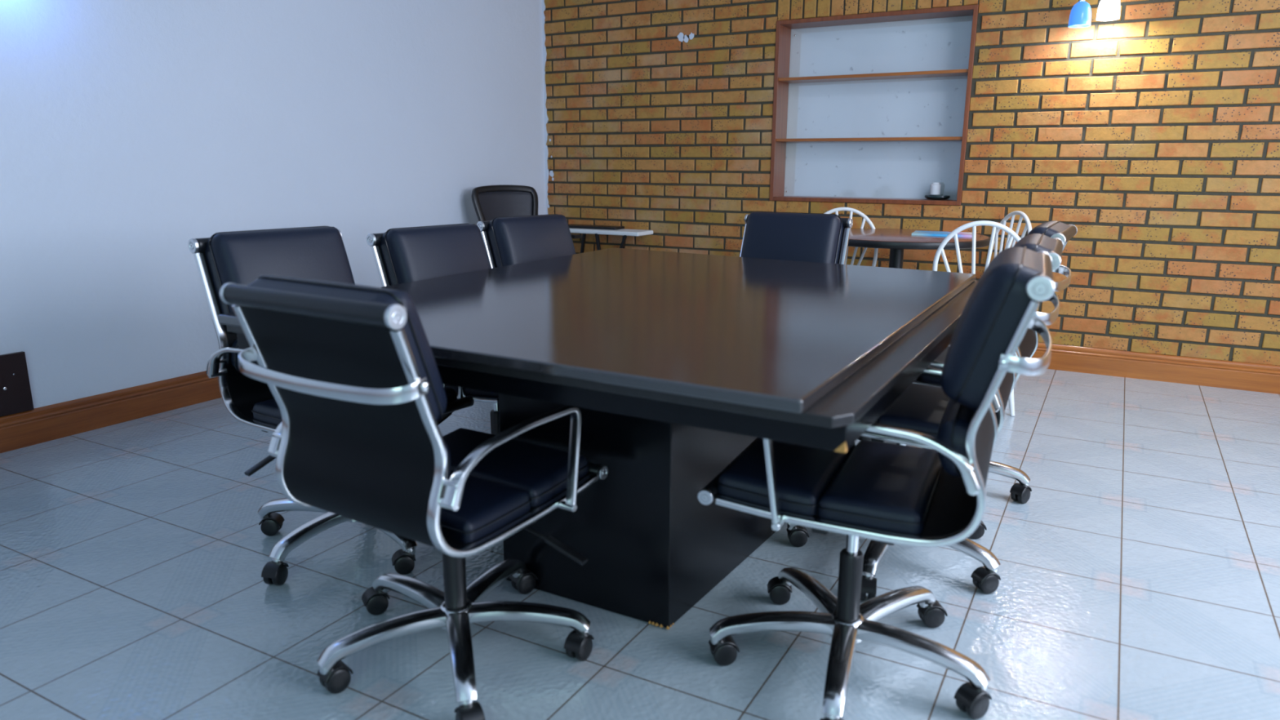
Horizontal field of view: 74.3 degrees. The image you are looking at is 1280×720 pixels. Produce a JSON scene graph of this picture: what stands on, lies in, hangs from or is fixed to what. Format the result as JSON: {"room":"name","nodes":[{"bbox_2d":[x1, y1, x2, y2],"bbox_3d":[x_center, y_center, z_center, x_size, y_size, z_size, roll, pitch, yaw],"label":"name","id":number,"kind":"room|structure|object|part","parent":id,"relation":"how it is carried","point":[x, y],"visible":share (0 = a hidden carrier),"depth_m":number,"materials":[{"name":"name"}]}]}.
{"room":"conference room","nodes":[
{"label":"conference room","id":0,"kind":"room"},
{"bbox_2d":[0,0,546,408],"bbox_3d":[-2.630,-0.963,2.985,0.120,2.750,7.955,8,15,29],"label":"wall","id":1,"kind":"structure","parent":0,"point":[131,131],"depth_m":3.95,"materials":[{"name":"white paint"}]},
{"bbox_2d":[0,370,221,453],"bbox_3d":[-3.174,0.549,2.213,0.019,0.144,5.226,8,15,29],"label":"baseboard","id":2,"kind":"structure","parent":1,"relation":"attached to","point":[41,424],"depth_m":3.66,"materials":[{"name":"brown wood"}]},
{"bbox_2d":[0,351,34,417],"bbox_3d":[-2.671,0.166,3.032,0.022,0.240,0.860,8,15,29],"label":"board","id":3,"kind":"object","parent":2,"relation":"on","point":[15,395],"visible":1,"depth_m":3.35,"materials":[{"name":"black plastic"}]},
{"bbox_2d":[0,368,1279,719],"bbox_3d":[0.057,0.781,1.825,6.468,0.100,8.555,8,15,29],"label":"floor","id":4,"kind":"structure","parent":0,"point":[1139,572],"depth_m":2.25,"materials":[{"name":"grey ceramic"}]},
{"bbox_2d":[187,226,474,585],"bbox_3d":[-0.884,0.098,2.477,0.672,0.928,0.659,10,16,35],"label":"office chair","id":5,"kind":"object","parent":4,"relation":"on","point":[315,252],"visible":0.41,"depth_m":2.43,"materials":[{"name":"leather"}]},
{"bbox_3d":[-1.058,0.080,2.311,0.396,0.240,0.054,10,16,35],"label":"armrest","id":6,"kind":"part","parent":5,"relation":"part of","materials":[{"name":"metal"}]},
{"bbox_3d":[-1.030,-0.034,2.291,0.573,0.475,0.023,10,16,35],"label":"frame","id":7,"kind":"part","parent":5,"relation":"part of","materials":[{"name":"metal"}]},
{"bbox_2d":[231,338,258,370],"bbox_3d":[-1.032,-0.046,2.576,0.079,0.111,0.418,10,16,35],"label":"lumbar cushion","id":8,"kind":"object","parent":5,"relation":"on","point":[234,356],"depth_m":2.42,"materials":[{"name":"black leather"}]},
{"bbox_2d":[253,398,282,425],"bbox_3d":[-0.911,0.116,2.523,0.203,0.054,0.418,10,16,35],"label":"seat cushion","id":9,"kind":"object","parent":5,"relation":"on","point":[268,412],"depth_m":2.38,"materials":[{"name":"black leather"}]},
{"bbox_2d":[204,226,355,314],"bbox_3d":[-1.064,-0.256,2.553,0.161,0.271,0.418,10,16,35],"label":"cushion","id":10,"kind":"object","parent":5,"relation":"on","point":[315,252],"depth_m":2.47,"materials":[{"name":"black leather"}]},
{"bbox_3d":[-1.032,0.458,2.587,0.286,0.073,0.056,2,13,7],"label":"leg","id":11,"kind":"part","parent":5,"relation":"part of","materials":[{"name":"metal"}]},
{"bbox_3d":[-0.936,0.498,2.415,0.056,0.073,0.286,6,14,25],"label":"leg","id":12,"kind":"part","parent":5,"relation":"part of","materials":[{"name":"metal"}]},
{"bbox_3d":[-0.739,0.491,2.451,0.286,0.073,0.056,12,18,42],"label":"leg","id":13,"kind":"part","parent":5,"relation":"part of","materials":[{"name":"metal"}]},
{"bbox_2d":[444,387,457,401],"bbox_3d":[-0.743,0.134,2.402,0.214,0.064,0.418,10,16,35],"label":"seat cushion","id":14,"kind":"object","parent":5,"relation":"on","point":[451,393],"depth_m":2.48,"materials":[{"name":"black leather"}]},
{"bbox_2d":[219,275,608,719],"bbox_3d":[-0.429,0.247,1.885,0.682,0.905,0.702,8,15,32],"label":"office chair","id":15,"kind":"object","parent":4,"relation":"on","point":[351,372],"visible":1,"depth_m":1.68,"materials":[{"name":"black leather"}]},
{"bbox_3d":[-0.641,0.069,1.940,0.023,0.475,0.573,8,15,32],"label":"frame","id":16,"kind":"part","parent":15,"relation":"part of","materials":[{"name":"metal"}]},
{"bbox_3d":[-0.669,0.183,1.962,0.054,0.240,0.396,8,15,32],"label":"armrest","id":17,"kind":"part","parent":15,"relation":"part of","materials":[{"name":"metal"}]},
{"bbox_2d":[247,275,446,421],"bbox_3d":[-0.562,-0.017,1.616,0.418,0.271,0.161,8,15,32],"label":"cushion","id":18,"kind":"object","parent":15,"relation":"on","point":[323,348],"depth_m":1.55,"materials":[{"name":"black leather"}]},
{"bbox_3d":[-0.571,0.622,1.885,0.286,0.073,0.056,-8,15,-33],"label":"leg","id":19,"kind":"part","parent":15,"relation":"part of","materials":[{"name":"metal"}]},
{"bbox_3d":[-0.563,0.577,2.080,0.286,0.073,0.056,10,16,37],"label":"leg","id":20,"kind":"part","parent":15,"relation":"part of","materials":[{"name":"metal"}]},
{"bbox_3d":[-0.383,0.638,1.817,0.056,0.073,0.286,-3,13,-15],"label":"leg","id":21,"kind":"part","parent":15,"relation":"part of","materials":[{"name":"metal"}]},
{"bbox_2d":[440,470,530,542],"bbox_3d":[-0.461,0.293,1.853,0.418,0.054,0.203,8,15,32],"label":"seat cushion","id":22,"kind":"object","parent":15,"relation":"on","point":[491,503],"depth_m":1.75,"materials":[{"name":"black leather"}]},
{"bbox_3d":[-0.261,0.126,1.703,0.023,0.475,0.573,8,15,32],"label":"frame","id":23,"kind":"part","parent":15,"relation":"part of","materials":[{"name":"metal"}]},
{"bbox_3d":[-0.369,0.566,2.133,0.056,0.073,0.286,5,14,20],"label":"leg","id":24,"kind":"part","parent":15,"relation":"part of","materials":[{"name":"metal"}]},
{"bbox_3d":[-0.254,0.245,1.703,0.054,0.240,0.396,8,15,32],"label":"armrest","id":25,"kind":"part","parent":15,"relation":"part of","materials":[{"name":"metal"}]},
{"bbox_2d":[442,427,588,506],"bbox_3d":[-0.348,0.244,2.021,0.418,0.064,0.214,8,15,32],"label":"seat cushion","id":26,"kind":"object","parent":15,"relation":"on","point":[539,471],"depth_m":1.95,"materials":[{"name":"black leather"}]},
{"bbox_3d":[-0.259,0.604,1.970,0.286,0.073,0.056,1,13,2],"label":"leg","id":27,"kind":"part","parent":15,"relation":"part of","materials":[{"name":"metal"}]},
{"bbox_2d":[366,223,499,435],"bbox_3d":[-0.528,0.004,2.940,0.645,0.908,0.680,9,16,34],"label":"office chair","id":28,"kind":"object","parent":4,"relation":"on","point":[409,254],"visible":0.12,"depth_m":2.88,"materials":[{"name":"leather"}]},
{"bbox_2d":[379,223,491,285],"bbox_3d":[-0.705,-0.337,3.001,0.161,0.271,0.418,9,16,34],"label":"cushion","id":29,"kind":"object","parent":28,"relation":"on","point":[409,254],"depth_m":2.90,"materials":[{"name":"black leather"}]},
{"bbox_2d":[444,385,458,392],"bbox_3d":[-0.550,0.035,2.972,0.203,0.054,0.418,9,16,34],"label":"seat cushion","id":30,"kind":"object","parent":28,"relation":"on","point":[455,388],"depth_m":2.76,"materials":[{"name":"black leather"}]},
{"bbox_3d":[-0.695,-0.001,2.759,0.396,0.240,0.054,9,16,34],"label":"armrest","id":31,"kind":"part","parent":28,"relation":"part of","materials":[{"name":"metal"}]},
{"bbox_2d":[465,388,497,396],"bbox_3d":[-0.381,0.053,2.852,0.214,0.064,0.418,9,16,34],"label":"seat cushion","id":32,"kind":"object","parent":28,"relation":"on","point":[470,392],"depth_m":2.70,"materials":[{"name":"black leather"}]},
{"bbox_2d":[476,213,575,268],"bbox_3d":[-0.282,-0.144,3.594,0.652,0.906,0.695,11,17,39],"label":"office chair","id":33,"kind":"object","parent":4,"relation":"on","point":[508,240],"visible":0.17,"depth_m":3.56,"materials":[{"name":"leather"}]},
{"bbox_3d":[-0.443,-0.264,3.402,0.573,0.475,0.023,11,17,39],"label":"frame","id":34,"kind":"part","parent":33,"relation":"part of","materials":[{"name":"metal"}]},
{"bbox_2d":[471,184,582,238],"bbox_3d":[-0.725,-0.626,5.489,0.630,0.991,0.602,-11,17,-41],"label":"mesh chair","id":35,"kind":"object","parent":4,"relation":"on","point":[515,192],"visible":0.16,"depth_m":5.58,"materials":[{"name":"black fabric"}]},
{"bbox_3d":[-0.873,-0.892,5.595,0.505,0.523,0.160,-11,17,-41],"label":"frame","id":36,"kind":"part","parent":35,"relation":"part of","materials":[{"name":"black plastic"}]},
{"bbox_3d":[-0.502,-0.708,5.612,0.115,0.254,0.230,-11,17,-41],"label":"armrest","id":37,"kind":"part","parent":35,"relation":"part of","materials":[{"name":"black plastic"}]},
{"bbox_2d":[217,247,977,629],"bbox_3d":[0.099,0.150,2.645,1.647,0.758,2.038,8,15,29],"label":"conference table","id":38,"kind":"object","parent":4,"relation":"on","point":[673,365],"visible":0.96,"depth_m":2.07,"materials":[{"name":"black wood"}]},
{"bbox_2d":[568,227,653,253],"bbox_3d":[-0.326,-0.601,6.059,0.840,0.676,0.222,8,15,29],"label":"folding table","id":39,"kind":"object","parent":4,"relation":"on","point":[624,233],"visible":0.39,"depth_m":5.85,"materials":[{"name":"white plastic"}]},
{"bbox_3d":[-0.510,-0.640,6.274,0.266,0.655,0.022,8,15,29],"label":"leg","id":40,"kind":"part","parent":39,"relation":"part of","materials":[{"name":"black plastic"}]},
{"bbox_2d":[568,224,624,230],"bbox_3d":[-0.336,-0.948,6.021,0.440,0.018,0.140,7,14,26],"label":"folder","id":41,"kind":"object","parent":39,"relation":"on","point":[574,226],"visible":0.76,"depth_m":5.95,"materials":[{"name":"black plastic"}]},
{"bbox_3d":[-0.195,-0.547,5.877,0.266,0.655,0.022,8,15,29],"label":"leg","id":42,"kind":"part","parent":39,"relation":"part of","materials":[{"name":"black plastic"}]},
{"bbox_2d":[739,211,853,264],"bbox_3d":[0.496,-0.125,3.479,0.656,0.928,0.661,8,15,30],"label":"office chair","id":43,"kind":"object","parent":4,"relation":"on","point":[785,236],"visible":0.16,"depth_m":3.52,"materials":[{"name":"leather"}]},
{"bbox_3d":[0.333,-0.320,3.566,0.023,0.475,0.573,8,15,30],"label":"frame","id":44,"kind":"part","parent":43,"relation":"part of","materials":[{"name":"metal"}]},
{"bbox_3d":[0.718,-0.265,3.337,0.023,0.475,0.573,8,15,30],"label":"frame","id":45,"kind":"part","parent":43,"relation":"part of","materials":[{"name":"metal"}]},
{"bbox_2d":[823,207,878,266],"bbox_3d":[1.153,-0.409,4.816,0.420,0.892,0.454,2,13,9],"label":"chair","id":46,"kind":"object","parent":4,"relation":"on","point":[836,211],"visible":0.19,"depth_m":4.92,"materials":[{"name":"white wood"}]},
{"bbox_2d":[697,246,1054,719],"bbox_3d":[0.504,0.238,1.833,0.666,0.959,0.713,6,14,24],"label":"office chair","id":47,"kind":"object","parent":4,"relation":"on","point":[890,494],"visible":0.97,"depth_m":1.71,"materials":[{"name":"leather"}]},
{"bbox_3d":[0.303,0.615,1.936,0.286,0.073,0.056,0,13,0],"label":"leg","id":48,"kind":"part","parent":47,"relation":"part of","materials":[{"name":"metal"}]},
{"bbox_2d":[717,438,855,515],"bbox_3d":[0.342,0.232,1.910,0.214,0.064,0.418,5,14,25],"label":"seat cushion","id":49,"kind":"object","parent":47,"relation":"on","point":[805,474],"depth_m":1.77,"materials":[{"name":"black leather"}]},
{"bbox_3d":[0.422,0.579,2.093,0.056,0.073,0.286,-4,14,-17],"label":"leg","id":50,"kind":"part","parent":47,"relation":"part of","materials":[{"name":"metal"}]},
{"bbox_3d":[0.420,0.652,1.777,0.056,0.073,0.286,5,14,18],"label":"leg","id":51,"kind":"part","parent":47,"relation":"part of","materials":[{"name":"metal"}]},
{"bbox_3d":[0.427,0.228,1.589,0.396,0.240,0.054,5,14,25],"label":"armrest","id":52,"kind":"part","parent":47,"relation":"part of","materials":[{"name":"metal"}]},
{"bbox_3d":[0.417,0.109,1.591,0.573,0.475,0.023,5,14,25],"label":"frame","id":53,"kind":"part","parent":47,"relation":"part of","materials":[{"name":"metal"}]},
{"bbox_2d":[817,440,943,533],"bbox_3d":[0.530,0.258,1.826,0.203,0.054,0.418,5,14,25],"label":"seat cushion","id":54,"kind":"object","parent":47,"relation":"on","point":[875,486],"depth_m":1.73,"materials":[{"name":"black leather"}]},
{"bbox_3d":[0.612,0.595,2.031,0.286,0.073,0.056,-9,16,-35],"label":"leg","id":55,"kind":"part","parent":47,"relation":"part of","materials":[{"name":"metal"}]},
{"bbox_3d":[0.611,0.640,1.836,0.286,0.073,0.056,10,16,35],"label":"leg","id":56,"kind":"part","parent":47,"relation":"part of","materials":[{"name":"metal"}]},
{"bbox_2d":[937,399,973,476],"bbox_3d":[0.664,0.127,1.733,0.079,0.111,0.418,5,14,25],"label":"lumbar cushion","id":57,"kind":"object","parent":47,"relation":"on","point":[956,419],"depth_m":1.56,"materials":[{"name":"black leather"}]},
{"bbox_3d":[0.635,0.129,2.026,0.396,0.240,0.054,5,14,25],"label":"armrest","id":58,"kind":"part","parent":47,"relation":"part of","materials":[{"name":"metal"}]},
{"bbox_2d":[940,246,1043,410],"bbox_3d":[0.698,-0.074,1.671,0.161,0.271,0.418,5,14,25],"label":"cushion","id":59,"kind":"object","parent":47,"relation":"on","point":[986,326],"depth_m":1.50,"materials":[{"name":"black leather"}]},
{"bbox_3d":[0.608,0.018,1.990,0.573,0.475,0.023,5,14,25],"label":"frame","id":60,"kind":"part","parent":47,"relation":"part of","materials":[{"name":"metal"}]},
{"bbox_2d":[848,228,990,268],"bbox_3d":[1.371,-0.293,4.580,0.932,0.770,0.932,8,15,29],"label":"round table","id":61,"kind":"object","parent":4,"relation":"on","point":[896,240],"visible":0.43,"depth_m":4.21,"materials":[{"name":"black plastic"}]},
{"bbox_2d":[911,230,972,237],"bbox_3d":[1.599,-0.665,4.457,0.297,0.012,0.207,6,14,23],"label":"magazine","id":62,"kind":"object","parent":61,"relation":"on","point":[939,233],"visible":0.76,"depth_m":4.40,"materials":[{"name":"paper"}]},
{"bbox_2d":[786,233,1063,599],"bbox_3d":[0.779,0.119,2.389,0.695,0.945,0.716,7,14,26],"label":"office chair","id":63,"kind":"object","parent":4,"relation":"on","point":[921,408],"visible":0.23,"depth_m":2.26,"materials":[{"name":"metal"}]},
{"bbox_3d":[0.585,0.481,2.523,0.286,0.073,0.056,3,13,11],"label":"leg","id":64,"kind":"part","parent":63,"relation":"part of","materials":[{"name":"metal"}]},
{"bbox_3d":[0.659,0.210,2.475,0.052,0.050,0.051,7,15,26],"label":"tension knob","id":65,"kind":"part","parent":63,"relation":"part of","materials":[{"name":"black plastic"}]},
{"bbox_3d":[0.668,0.523,2.345,0.056,0.073,0.286,8,15,29],"label":"leg","id":66,"kind":"part","parent":63,"relation":"part of","materials":[{"name":"metal"}]},
{"bbox_2d":[876,383,950,439],"bbox_3d":[0.809,0.138,2.381,0.203,0.054,0.418,7,15,26],"label":"seat cushion","id":67,"kind":"object","parent":63,"relation":"on","point":[921,408],"depth_m":2.28,"materials":[{"name":"black leather"}]},
{"bbox_3d":[0.696,-0.011,2.146,0.573,0.475,0.023,7,15,26],"label":"frame","id":68,"kind":"part","parent":63,"relation":"part of","materials":[{"name":"metal"}]},
{"bbox_3d":[0.701,0.108,2.146,0.396,0.240,0.054,7,15,26],"label":"armrest","id":69,"kind":"part","parent":63,"relation":"part of","materials":[{"name":"metal"}]},
{"bbox_3d":[0.867,0.519,2.368,0.056,0.073,0.286,-11,17,-41],"label":"leg","id":70,"kind":"part","parent":63,"relation":"part of","materials":[{"name":"metal"}]},
{"bbox_3d":[0.899,-0.101,2.539,0.573,0.475,0.023,7,15,26],"label":"frame","id":71,"kind":"part","parent":63,"relation":"part of","materials":[{"name":"metal"}]},
{"bbox_2d":[1013,233,1056,252],"bbox_3d":[0.986,-0.185,2.216,0.161,0.271,0.418,7,15,26],"label":"cushion","id":72,"kind":"object","parent":63,"relation":"on","point":[1036,242],"depth_m":2.09,"materials":[{"name":"black leather"}]},
{"bbox_2d":[932,220,1021,416],"bbox_3d":[1.599,-0.229,4.043,0.420,0.892,0.454,5,14,19],"label":"chair","id":73,"kind":"object","parent":4,"relation":"on","point":[953,233],"visible":0.3,"depth_m":3.80,"materials":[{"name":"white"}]},
{"bbox_3d":[1.704,0.036,3.904,0.033,0.440,0.120,-6,14,-25],"label":"leg","id":74,"kind":"part","parent":73,"relation":"part of","materials":[{"name":"white metal"}]},
{"bbox_2d":[885,220,1077,503],"bbox_3d":[1.093,-0.006,2.932,0.656,0.948,0.680,7,15,27],"label":"office chair","id":75,"kind":"object","parent":4,"relation":"on","point":[1020,491],"visible":0.19,"depth_m":2.83,"materials":[{"name":"metal"}]},
{"bbox_3d":[0.981,0.333,3.176,0.056,0.073,0.286,-6,14,-26],"label":"leg","id":76,"kind":"part","parent":75,"relation":"part of","materials":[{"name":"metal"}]},
{"bbox_2d":[919,346,948,383],"bbox_3d":[1.112,0.016,2.914,0.203,0.054,0.418,8,15,30],"label":"seat cushion","id":77,"kind":"object","parent":75,"relation":"on","point":[924,377],"depth_m":2.78,"materials":[{"name":"black leather"}]},
{"bbox_3d":[0.984,-0.135,2.689,0.573,0.475,0.023,8,15,30],"label":"frame","id":78,"kind":"part","parent":75,"relation":"part of","materials":[{"name":"metal"}]},
{"bbox_3d":[1.208,0.386,2.951,0.286,0.073,0.056,7,15,27],"label":"leg","id":79,"kind":"part","parent":75,"relation":"part of","materials":[{"name":"metal"}]},
{"bbox_3d":[1.214,-0.221,3.068,0.573,0.475,0.023,8,15,30],"label":"frame","id":80,"kind":"part","parent":75,"relation":"part of","materials":[{"name":"metal"}]},
{"bbox_2d":[1027,220,1070,237],"bbox_3d":[1.279,-0.307,2.740,0.161,0.271,0.418,8,15,30],"label":"cushion","id":81,"kind":"object","parent":75,"relation":"on","point":[1049,228],"depth_m":2.57,"materials":[{"name":"black leather"}]},
{"bbox_2d":[948,210,1031,346],"bbox_3d":[1.851,-0.377,4.695,0.454,0.892,0.420,-1,13,-5],"label":"chair","id":82,"kind":"object","parent":4,"relation":"on","point":[1028,225],"visible":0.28,"depth_m":4.66,"materials":[{"name":"white wood"}]},
{"bbox_2d":[542,0,1279,365],"bbox_3d":[2.024,-1.372,4.875,6.284,2.750,0.312,8,15,29],"label":"wall","id":83,"kind":"structure","parent":0,"point":[1152,131],"depth_m":4.65,"materials":[{"name":"yellow brick"}]},
{"bbox_2d":[769,4,978,205],"bbox_3d":[1.403,-1.516,5.147,1.174,1.091,0.220,8,15,29],"label":"wall shelf","id":84,"kind":"object","parent":83,"relation":"attached to","point":[868,108],"visible":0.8,"depth_m":5.21,"materials":[{"name":"brown wood"}]},
{"bbox_3d":[0.900,-1.580,5.417,0.024,1.091,0.207,8,15,29],"label":"frame","id":85,"kind":"part","parent":84,"relation":"part of","materials":[{"name":"brown wood"}]},
{"bbox_3d":[1.397,-0.995,5.261,1.126,0.024,0.205,8,15,29],"label":"frame","id":86,"kind":"part","parent":84,"relation":"part of","materials":[{"name":"brown wood"}]},
{"bbox_3d":[1.403,-2.034,5.022,1.126,0.024,0.205,8,15,29],"label":"frame","id":87,"kind":"part","parent":84,"relation":"part of","materials":[{"name":"brown wood"}]},
{"bbox_2d":[924,195,950,199],"bbox_3d":[1.788,-0.978,5.082,0.148,0.028,0.104,8,15,29],"label":"dish","id":88,"kind":"object","parent":84,"relation":"on","point":[927,197],"visible":0.96,"depth_m":5.04,"materials":[{"name":"black ceramic"}]},
{"bbox_2d":[929,182,941,195],"bbox_3d":[1.776,-1.029,5.077,0.062,0.074,0.062,8,15,29],"label":"jar","id":89,"kind":"object","parent":88,"relation":"on","point":[935,188],"visible":1,"depth_m":5.05,"materials":[{"name":"ceramic"}]},
{"bbox_3d":[1.901,-1.448,4.867,0.024,1.091,0.207,8,15,29],"label":"frame","id":90,"kind":"part","parent":84,"relation":"part of","materials":[{"name":"brown wood"}]},
{"bbox_2d":[1067,0,1120,27],"bbox_3d":[2.327,-1.880,4.294,0.230,0.347,0.189,8,15,29],"label":"wall lamp","id":91,"kind":"object","parent":83,"relation":"attached to","point":[1080,16],"visible":1,"depth_m":4.27,"materials":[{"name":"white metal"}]},
{"bbox_3d":[2.250,-1.767,4.314,0.104,0.118,0.104,8,15,29],"label":"lamp shade","id":92,"kind":"part","parent":91,"relation":"part of","materials":[{"name":"blue"}]},
{"bbox_3d":[2.360,-1.776,4.248,0.104,0.118,0.104,8,15,29],"label":"lamp shade","id":93,"kind":"part","parent":91,"relation":"part of","materials":[{"name":"white"}]},
{"bbox_2d":[1031,342,1279,394],"bbox_3d":[1.934,-0.073,5.039,6.068,0.144,0.019,8,15,29],"label":"baseboard","id":94,"kind":"structure","parent":83,"relation":"attached to","point":[1263,378],"depth_m":4.54,"materials":[{"name":"brown wood"}]}
]}

